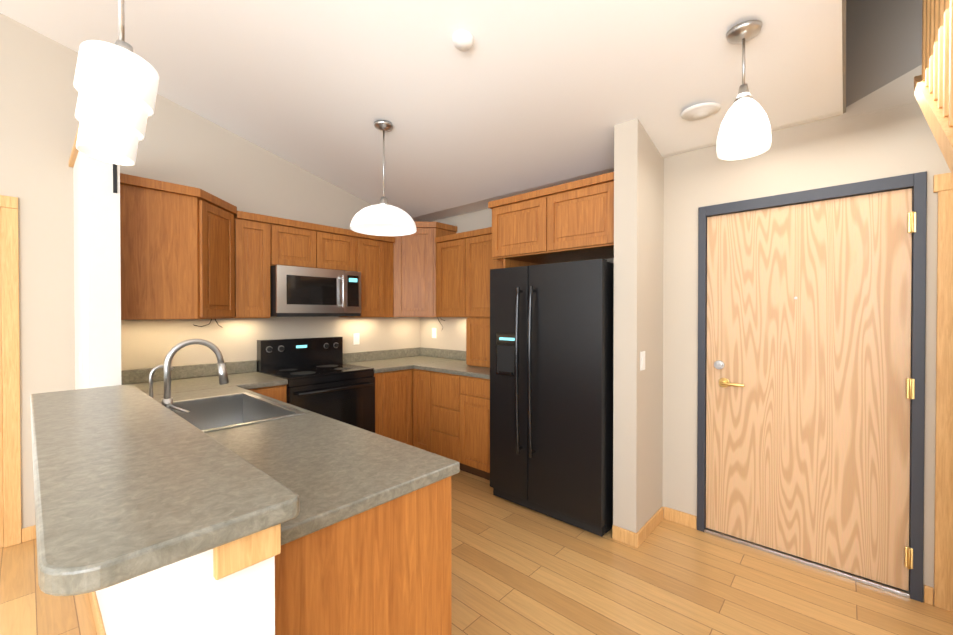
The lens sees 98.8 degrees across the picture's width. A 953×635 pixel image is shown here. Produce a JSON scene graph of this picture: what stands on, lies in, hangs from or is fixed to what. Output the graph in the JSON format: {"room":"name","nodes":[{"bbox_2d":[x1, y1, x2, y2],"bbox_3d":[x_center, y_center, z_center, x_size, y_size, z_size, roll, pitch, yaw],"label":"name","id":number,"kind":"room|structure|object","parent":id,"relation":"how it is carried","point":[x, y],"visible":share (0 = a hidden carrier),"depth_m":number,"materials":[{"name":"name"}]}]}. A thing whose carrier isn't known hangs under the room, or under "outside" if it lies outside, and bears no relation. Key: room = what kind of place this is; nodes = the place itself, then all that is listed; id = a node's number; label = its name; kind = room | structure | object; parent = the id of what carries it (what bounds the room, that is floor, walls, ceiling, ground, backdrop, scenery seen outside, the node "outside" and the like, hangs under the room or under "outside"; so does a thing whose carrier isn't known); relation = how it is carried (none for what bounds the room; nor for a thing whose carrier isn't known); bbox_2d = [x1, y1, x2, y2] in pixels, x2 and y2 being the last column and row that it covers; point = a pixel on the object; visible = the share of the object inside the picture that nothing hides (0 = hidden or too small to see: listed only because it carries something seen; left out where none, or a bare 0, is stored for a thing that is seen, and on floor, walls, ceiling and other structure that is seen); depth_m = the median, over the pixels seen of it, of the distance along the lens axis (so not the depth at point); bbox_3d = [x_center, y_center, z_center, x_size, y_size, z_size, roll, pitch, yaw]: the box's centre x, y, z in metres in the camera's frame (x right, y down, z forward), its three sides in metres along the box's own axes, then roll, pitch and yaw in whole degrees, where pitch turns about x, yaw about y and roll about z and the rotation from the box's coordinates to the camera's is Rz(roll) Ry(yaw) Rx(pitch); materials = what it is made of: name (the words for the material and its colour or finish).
{"room":"kitchen","nodes":[
{"label":"kitchen","id":0,"kind":"room"},
{"bbox_2d":[0,0,842,221],"bbox_3d":[-0.606,-1.897,0.293,6.600,1.647,7.050,0,1,42],"label":"ceiling","id":1,"kind":"structure","parent":0,"point":[521,97],"depth_m":2.36,"materials":[{"name":"white paint"}]},
{"bbox_2d":[73,0,158,165],"bbox_3d":[-0.984,-1.088,1.119,0.166,1.316,0.178,0,1,42],"label":"pendant light","id":2,"kind":"object","parent":1,"relation":"hanging from","point":[116,85],"visible":1,"depth_m":1.07,"materials":[{"name":"white glass"}]},
{"bbox_2d":[350,120,416,235],"bbox_3d":[-0.664,-1.004,2.925,0.464,0.756,0.464,0,1,42],"label":"pendant light","id":3,"kind":"object","parent":1,"relation":"hanging from","point":[383,217],"visible":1,"depth_m":2.87,"materials":[{"name":"white glass"}]},
{"bbox_2d":[453,30,473,51],"bbox_3d":[-0.068,-1.413,2.092,0.110,0.054,0.110,0,1,42],"label":"smoke detector","id":4,"kind":"object","parent":1,"relation":"attached to","point":[463,40],"visible":1,"depth_m":2.07,"materials":[{"name":"white plastic"}]},
{"bbox_2d":[681,102,720,120],"bbox_3d":[1.271,-1.154,2.316,0.200,0.030,0.200,0,1,42],"label":"smoke detector","id":5,"kind":"object","parent":1,"relation":"in","point":[700,111],"visible":0.94,"depth_m":2.28,"materials":[{"name":"white plastic"}]},
{"bbox_2d":[716,20,771,160],"bbox_3d":[1.182,-1.002,1.808,0.206,0.538,0.206,0,1,42],"label":"pendant light","id":6,"kind":"object","parent":1,"relation":"hanging from","point":[745,131],"visible":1,"depth_m":1.77,"materials":[{"name":"white glass"}]},
{"bbox_2d":[0,0,950,634],"bbox_3d":[-1.110,-0.798,0.759,7.960,4.400,7.050,0,1,42],"label":"wall","id":7,"kind":"structure","parent":0,"point":[70,266],"depth_m":2.54,"materials":[{"name":"beige paint"}]},
{"bbox_2d":[0,195,20,547],"bbox_3d":[-3.175,0.330,2.207,0.168,2.120,0.945,0,1,42],"label":"door frame","id":8,"kind":"structure","parent":7,"relation":"attached to","point":[10,446],"depth_m":2.47,"materials":[{"name":"brown wood"}]},
{"bbox_2d":[69,122,79,166],"bbox_3d":[-2.266,-0.999,2.421,0.912,0.035,0.170,0,1,42],"label":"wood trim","id":9,"kind":"structure","parent":7,"relation":"attached to","point":[74,152],"depth_m":2.46,"materials":[{"name":"brown wood"}]},
{"bbox_2d":[79,353,81,372],"bbox_3d":[-2.309,0.264,2.379,0.072,0.115,0.008,0,1,42],"label":"light switch","id":10,"kind":"object","parent":7,"relation":"attached to","point":[80,362],"visible":0.98,"depth_m":2.36,"materials":[{"name":"white plastic"}]},
{"bbox_2d":[88,591,105,634],"bbox_3d":[-1.540,1.352,1.694,2.992,0.085,0.030,0,1,42],"label":"baseboard","id":11,"kind":"structure","parent":7,"relation":"attached to","point":[98,621],"depth_m":1.83,"materials":[{"name":"brown wood"}]},
{"bbox_2d":[113,164,116,192],"bbox_3d":[-1.886,-0.814,2.136,0.080,0.310,0.016,0,1,42],"label":"wall bracket","id":12,"kind":"object","parent":7,"relation":"attached to","point":[114,178],"visible":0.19,"depth_m":2.16,"materials":[{"name":"black"}]},
{"bbox_2d":[30,384,299,595],"bbox_3d":[-1.109,0.347,1.247,1.820,0.038,0.336,0,1,42],"label":"bar","id":13,"kind":"object","parent":7,"relation":"on","point":[131,481],"visible":1,"depth_m":0.78,"materials":[{"name":"laminate"}]},
{"bbox_2d":[120,173,259,319],"bbox_3d":[-2.064,-0.416,2.863,0.616,0.850,0.785,0,1,42],"label":"upper cabinet","id":14,"kind":"object","parent":7,"relation":"attached to","point":[187,252],"depth_m":2.62,"materials":[{"name":"brown wood"}]},
{"bbox_2d":[260,214,275,317],"bbox_3d":[-1.865,-0.404,3.268,0.367,0.820,0.319,0,1,42],"label":"upper cabinet","id":15,"kind":"object","parent":7,"relation":"attached to","point":[267,223],"depth_m":3.27,"materials":[{"name":"brown wood"}]},
{"bbox_2d":[276,217,323,268],"bbox_3d":[-1.628,-0.621,3.562,0.320,0.392,0.437,0,1,42],"label":"upper cabinet","id":16,"kind":"object","parent":7,"relation":"attached to","point":[298,243],"depth_m":3.47,"materials":[{"name":"brown wood"}]},
{"bbox_2d":[270,265,360,316],"bbox_3d":[-1.462,-0.215,3.636,0.472,0.411,0.754,0,1,42],"label":"microwave","id":17,"kind":"object","parent":16,"relation":"attached to","point":[295,291],"visible":0.96,"depth_m":3.45,"materials":[{"name":"silver metal"}]},
{"bbox_2d":[324,225,355,271],"bbox_3d":[-1.408,-0.623,3.805,0.320,0.392,0.436,0,1,42],"label":"upper cabinet","id":18,"kind":"object","parent":7,"relation":"attached to","point":[339,243],"depth_m":3.74,"materials":[{"name":"brown wood"}]},
{"bbox_2d":[353,333,359,344],"bbox_3d":[-1.244,0.223,4.231,0.007,0.115,0.072,0,1,42],"label":"electrical outlet","id":19,"kind":"object","parent":7,"relation":"attached to","point":[355,338],"visible":1,"depth_m":4.23,"materials":[{"name":"white plastic"}]},
{"bbox_2d":[338,232,395,317],"bbox_3d":[-1.110,-0.412,4.135,0.320,0.820,0.450,0,1,42],"label":"upper cabinet","id":20,"kind":"object","parent":7,"relation":"attached to","point":[375,255],"depth_m":4.04,"materials":[{"name":"brown wood"}]},
{"bbox_2d":[396,221,456,316],"bbox_3d":[-0.649,-0.497,4.431,0.606,0.985,0.606,0,1,42],"label":"upper cabinet","id":21,"kind":"object","parent":7,"relation":"attached to","point":[416,252],"depth_m":4.20,"materials":[{"name":"brown wood"}]},
{"bbox_2d":[194,317,444,330],"bbox_3d":[-1.260,0.080,3.856,0.474,0.155,2.288,0,1,42],"label":"cord","id":22,"kind":"object","parent":21,"relation":"attached to","point":[220,326],"visible":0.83,"depth_m":3.28,"materials":[{"name":"black plastic"}]},
{"bbox_2d":[432,328,435,337],"bbox_3d":[-0.488,0.179,4.699,0.072,0.115,0.007,0,1,42],"label":"electrical outlet","id":23,"kind":"object","parent":7,"relation":"attached to","point":[433,332],"visible":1,"depth_m":4.70,"materials":[{"name":"white plastic"}]},
{"bbox_2d":[436,232,459,316],"bbox_3d":[-0.142,-0.412,4.165,0.498,0.820,0.320,0,1,42],"label":"upper cabinet","id":24,"kind":"object","parent":7,"relation":"attached to","point":[448,245],"depth_m":4.08,"materials":[{"name":"brown wood"}]},
{"bbox_2d":[460,228,523,319],"bbox_3d":[0.183,-0.409,3.870,0.620,0.820,0.320,0,1,42],"label":"upper cabinet","id":25,"kind":"object","parent":7,"relation":"attached to","point":[475,266],"depth_m":3.83,"materials":[{"name":"brown wood"}]},
{"bbox_2d":[488,191,571,265],"bbox_3d":[0.539,-0.707,3.346,0.589,0.465,0.614,0,1,42],"label":"upper cabinet","id":26,"kind":"object","parent":7,"relation":"attached to","point":[512,233],"depth_m":3.19,"materials":[{"name":"brown wood"}]},
{"bbox_2d":[536,172,613,260],"bbox_3d":[0.889,-0.705,3.029,0.590,0.465,0.614,0,1,42],"label":"upper cabinet","id":27,"kind":"object","parent":7,"relation":"attached to","point":[575,219],"depth_m":2.82,"materials":[{"name":"brown wood"}]},
{"bbox_2d":[640,351,644,370],"bbox_3d":[1.030,0.267,2.526,0.008,0.115,0.072,0,1,42],"label":"light switch","id":28,"kind":"object","parent":7,"relation":"attached to","point":[642,360],"visible":1,"depth_m":2.51,"materials":[{"name":"white plastic"}]},
{"bbox_2d":[633,507,666,547],"bbox_3d":[1.128,1.344,2.638,0.018,0.085,0.489,0,1,42],"label":"baseboard","id":29,"kind":"structure","parent":7,"relation":"attached to","point":[634,539],"depth_m":2.60,"materials":[{"name":"brown wood"}]},
{"bbox_2d":[697,171,926,601],"bbox_3d":[1.833,0.339,2.347,1.000,2.100,0.159,0,1,42],"label":"front door","id":30,"kind":"structure","parent":7,"relation":"in","point":[811,375],"depth_m":2.26,"materials":[{"name":"brown wood"}]},
{"bbox_2d":[0,470,952,634],"bbox_3d":[-0.873,1.450,1.070,8.000,0.100,7.800,0,1,42],"label":"floor","id":31,"kind":"structure","parent":0,"point":[517,569],"depth_m":2.08,"materials":[{"name":"brown wood"}]},
{"bbox_2d":[247,385,286,402],"bbox_3d":[-1.791,0.944,3.169,0.624,0.876,0.382,0,1,42],"label":"base cabinet","id":32,"kind":"object","parent":31,"relation":"on","point":[275,392],"depth_m":3.03,"materials":[{"name":"brown wood"}]},
{"bbox_2d":[224,360,282,378],"bbox_3d":[-1.767,0.437,3.180,0.643,0.138,0.325,0,1,42],"label":"countertop","id":33,"kind":"structure","parent":32,"relation":"on","point":[252,364],"depth_m":3.43,"materials":[{"name":"laminate"}]},
{"bbox_2d":[257,336,374,432],"bbox_3d":[-1.378,0.786,3.569,0.699,1.185,0.764,0,1,42],"label":"range","id":34,"kind":"object","parent":31,"relation":"on","point":[320,376],"visible":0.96,"depth_m":3.51,"materials":[{"name":"black metal"}]},
{"bbox_2d":[275,469,462,634],"bbox_3d":[-0.488,0.960,1.314,0.537,0.876,0.654,0,1,42],"label":"base cabinet","id":35,"kind":"object","parent":31,"relation":"on","point":[383,569],"depth_m":1.14,"materials":[{"name":"brown wood"}]},
{"bbox_2d":[121,363,459,544],"bbox_3d":[-1.296,0.446,2.089,2.807,0.138,0.660,0,1,42],"label":"countertop","id":36,"kind":"structure","parent":35,"relation":"on","point":[329,471],"depth_m":1.44,"materials":[{"name":"laminate"}]},
{"bbox_2d":[149,339,228,413],"bbox_3d":[-1.422,0.285,2.010,0.470,0.372,0.273,0,1,42],"label":"faucet","id":37,"kind":"object","parent":36,"relation":"on","point":[167,400],"visible":0.75,"depth_m":1.88,"materials":[{"name":"silver metal"}]},
{"bbox_2d":[161,392,304,432],"bbox_3d":[-1.330,0.575,2.084,0.810,0.208,0.555,0,1,42],"label":"sink","id":38,"kind":"object","parent":36,"relation":"in","point":[212,413],"visible":0.29,"depth_m":2.38,"materials":[{"name":"silver metal"}]},
{"bbox_2d":[374,369,410,444],"bbox_3d":[-0.971,0.937,4.025,0.690,0.876,0.452,0,1,42],"label":"base cabinet","id":39,"kind":"object","parent":31,"relation":"on","point":[392,388],"depth_m":3.83,"materials":[{"name":"brown wood"}]},
{"bbox_2d":[343,351,412,372],"bbox_3d":[-1.005,0.429,4.021,0.643,0.138,0.407,0,1,42],"label":"countertop","id":40,"kind":"structure","parent":39,"relation":"on","point":[381,361],"depth_m":4.22,"materials":[{"name":"laminate"}]},
{"bbox_2d":[411,369,430,451],"bbox_3d":[-0.347,0.936,4.115,0.279,0.876,0.686,0,1,42],"label":"base cabinet","id":41,"kind":"object","parent":31,"relation":"on","point":[420,379],"depth_m":3.91,"materials":[{"name":"brown wood"}]},
{"bbox_2d":[431,371,454,459],"bbox_3d":[-0.081,0.938,3.918,0.500,0.876,0.621,0,1,42],"label":"base cabinet","id":42,"kind":"object","parent":31,"relation":"on","point":[442,384],"depth_m":3.70,"materials":[{"name":"brown wood"}]},
{"bbox_2d":[455,375,489,479],"bbox_3d":[0.218,0.940,3.646,0.431,0.876,0.621,0,1,42],"label":"base cabinet","id":43,"kind":"object","parent":31,"relation":"on","point":[472,394],"depth_m":3.47,"materials":[{"name":"brown wood"}]},
{"bbox_2d":[378,347,489,378],"bbox_3d":[-0.259,0.429,4.058,1.697,0.138,0.650,0,1,42],"label":"countertop","id":44,"kind":"structure","parent":43,"relation":"on","point":[447,361],"depth_m":4.17,"materials":[{"name":"laminate"}]},
{"bbox_2d":[466,320,489,367],"bbox_3d":[0.202,0.232,3.845,0.550,0.458,0.301,0,1,42],"label":"base cabinet","id":45,"kind":"object","parent":44,"relation":"on","point":[477,331],"depth_m":3.82,"materials":[{"name":"brown wood"}]},
{"bbox_2d":[490,259,613,536],"bbox_3d":[0.662,0.508,3.071,0.905,1.750,0.821,0,1,42],"label":"refrigerator","id":46,"kind":"object","parent":31,"relation":"on","point":[551,379],"visible":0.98,"depth_m":2.74,"materials":[{"name":"black metal"}]},
{"bbox_2d":[914,0,952,174],"bbox_3d":[1.434,-0.269,1.218,0.090,3.335,1.540,0,1,42],"label":"stair railing","id":47,"kind":"object","parent":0,"point":[933,88],"visible":1,"depth_m":1.38,"materials":[{"name":"brown wood"}]}
]}

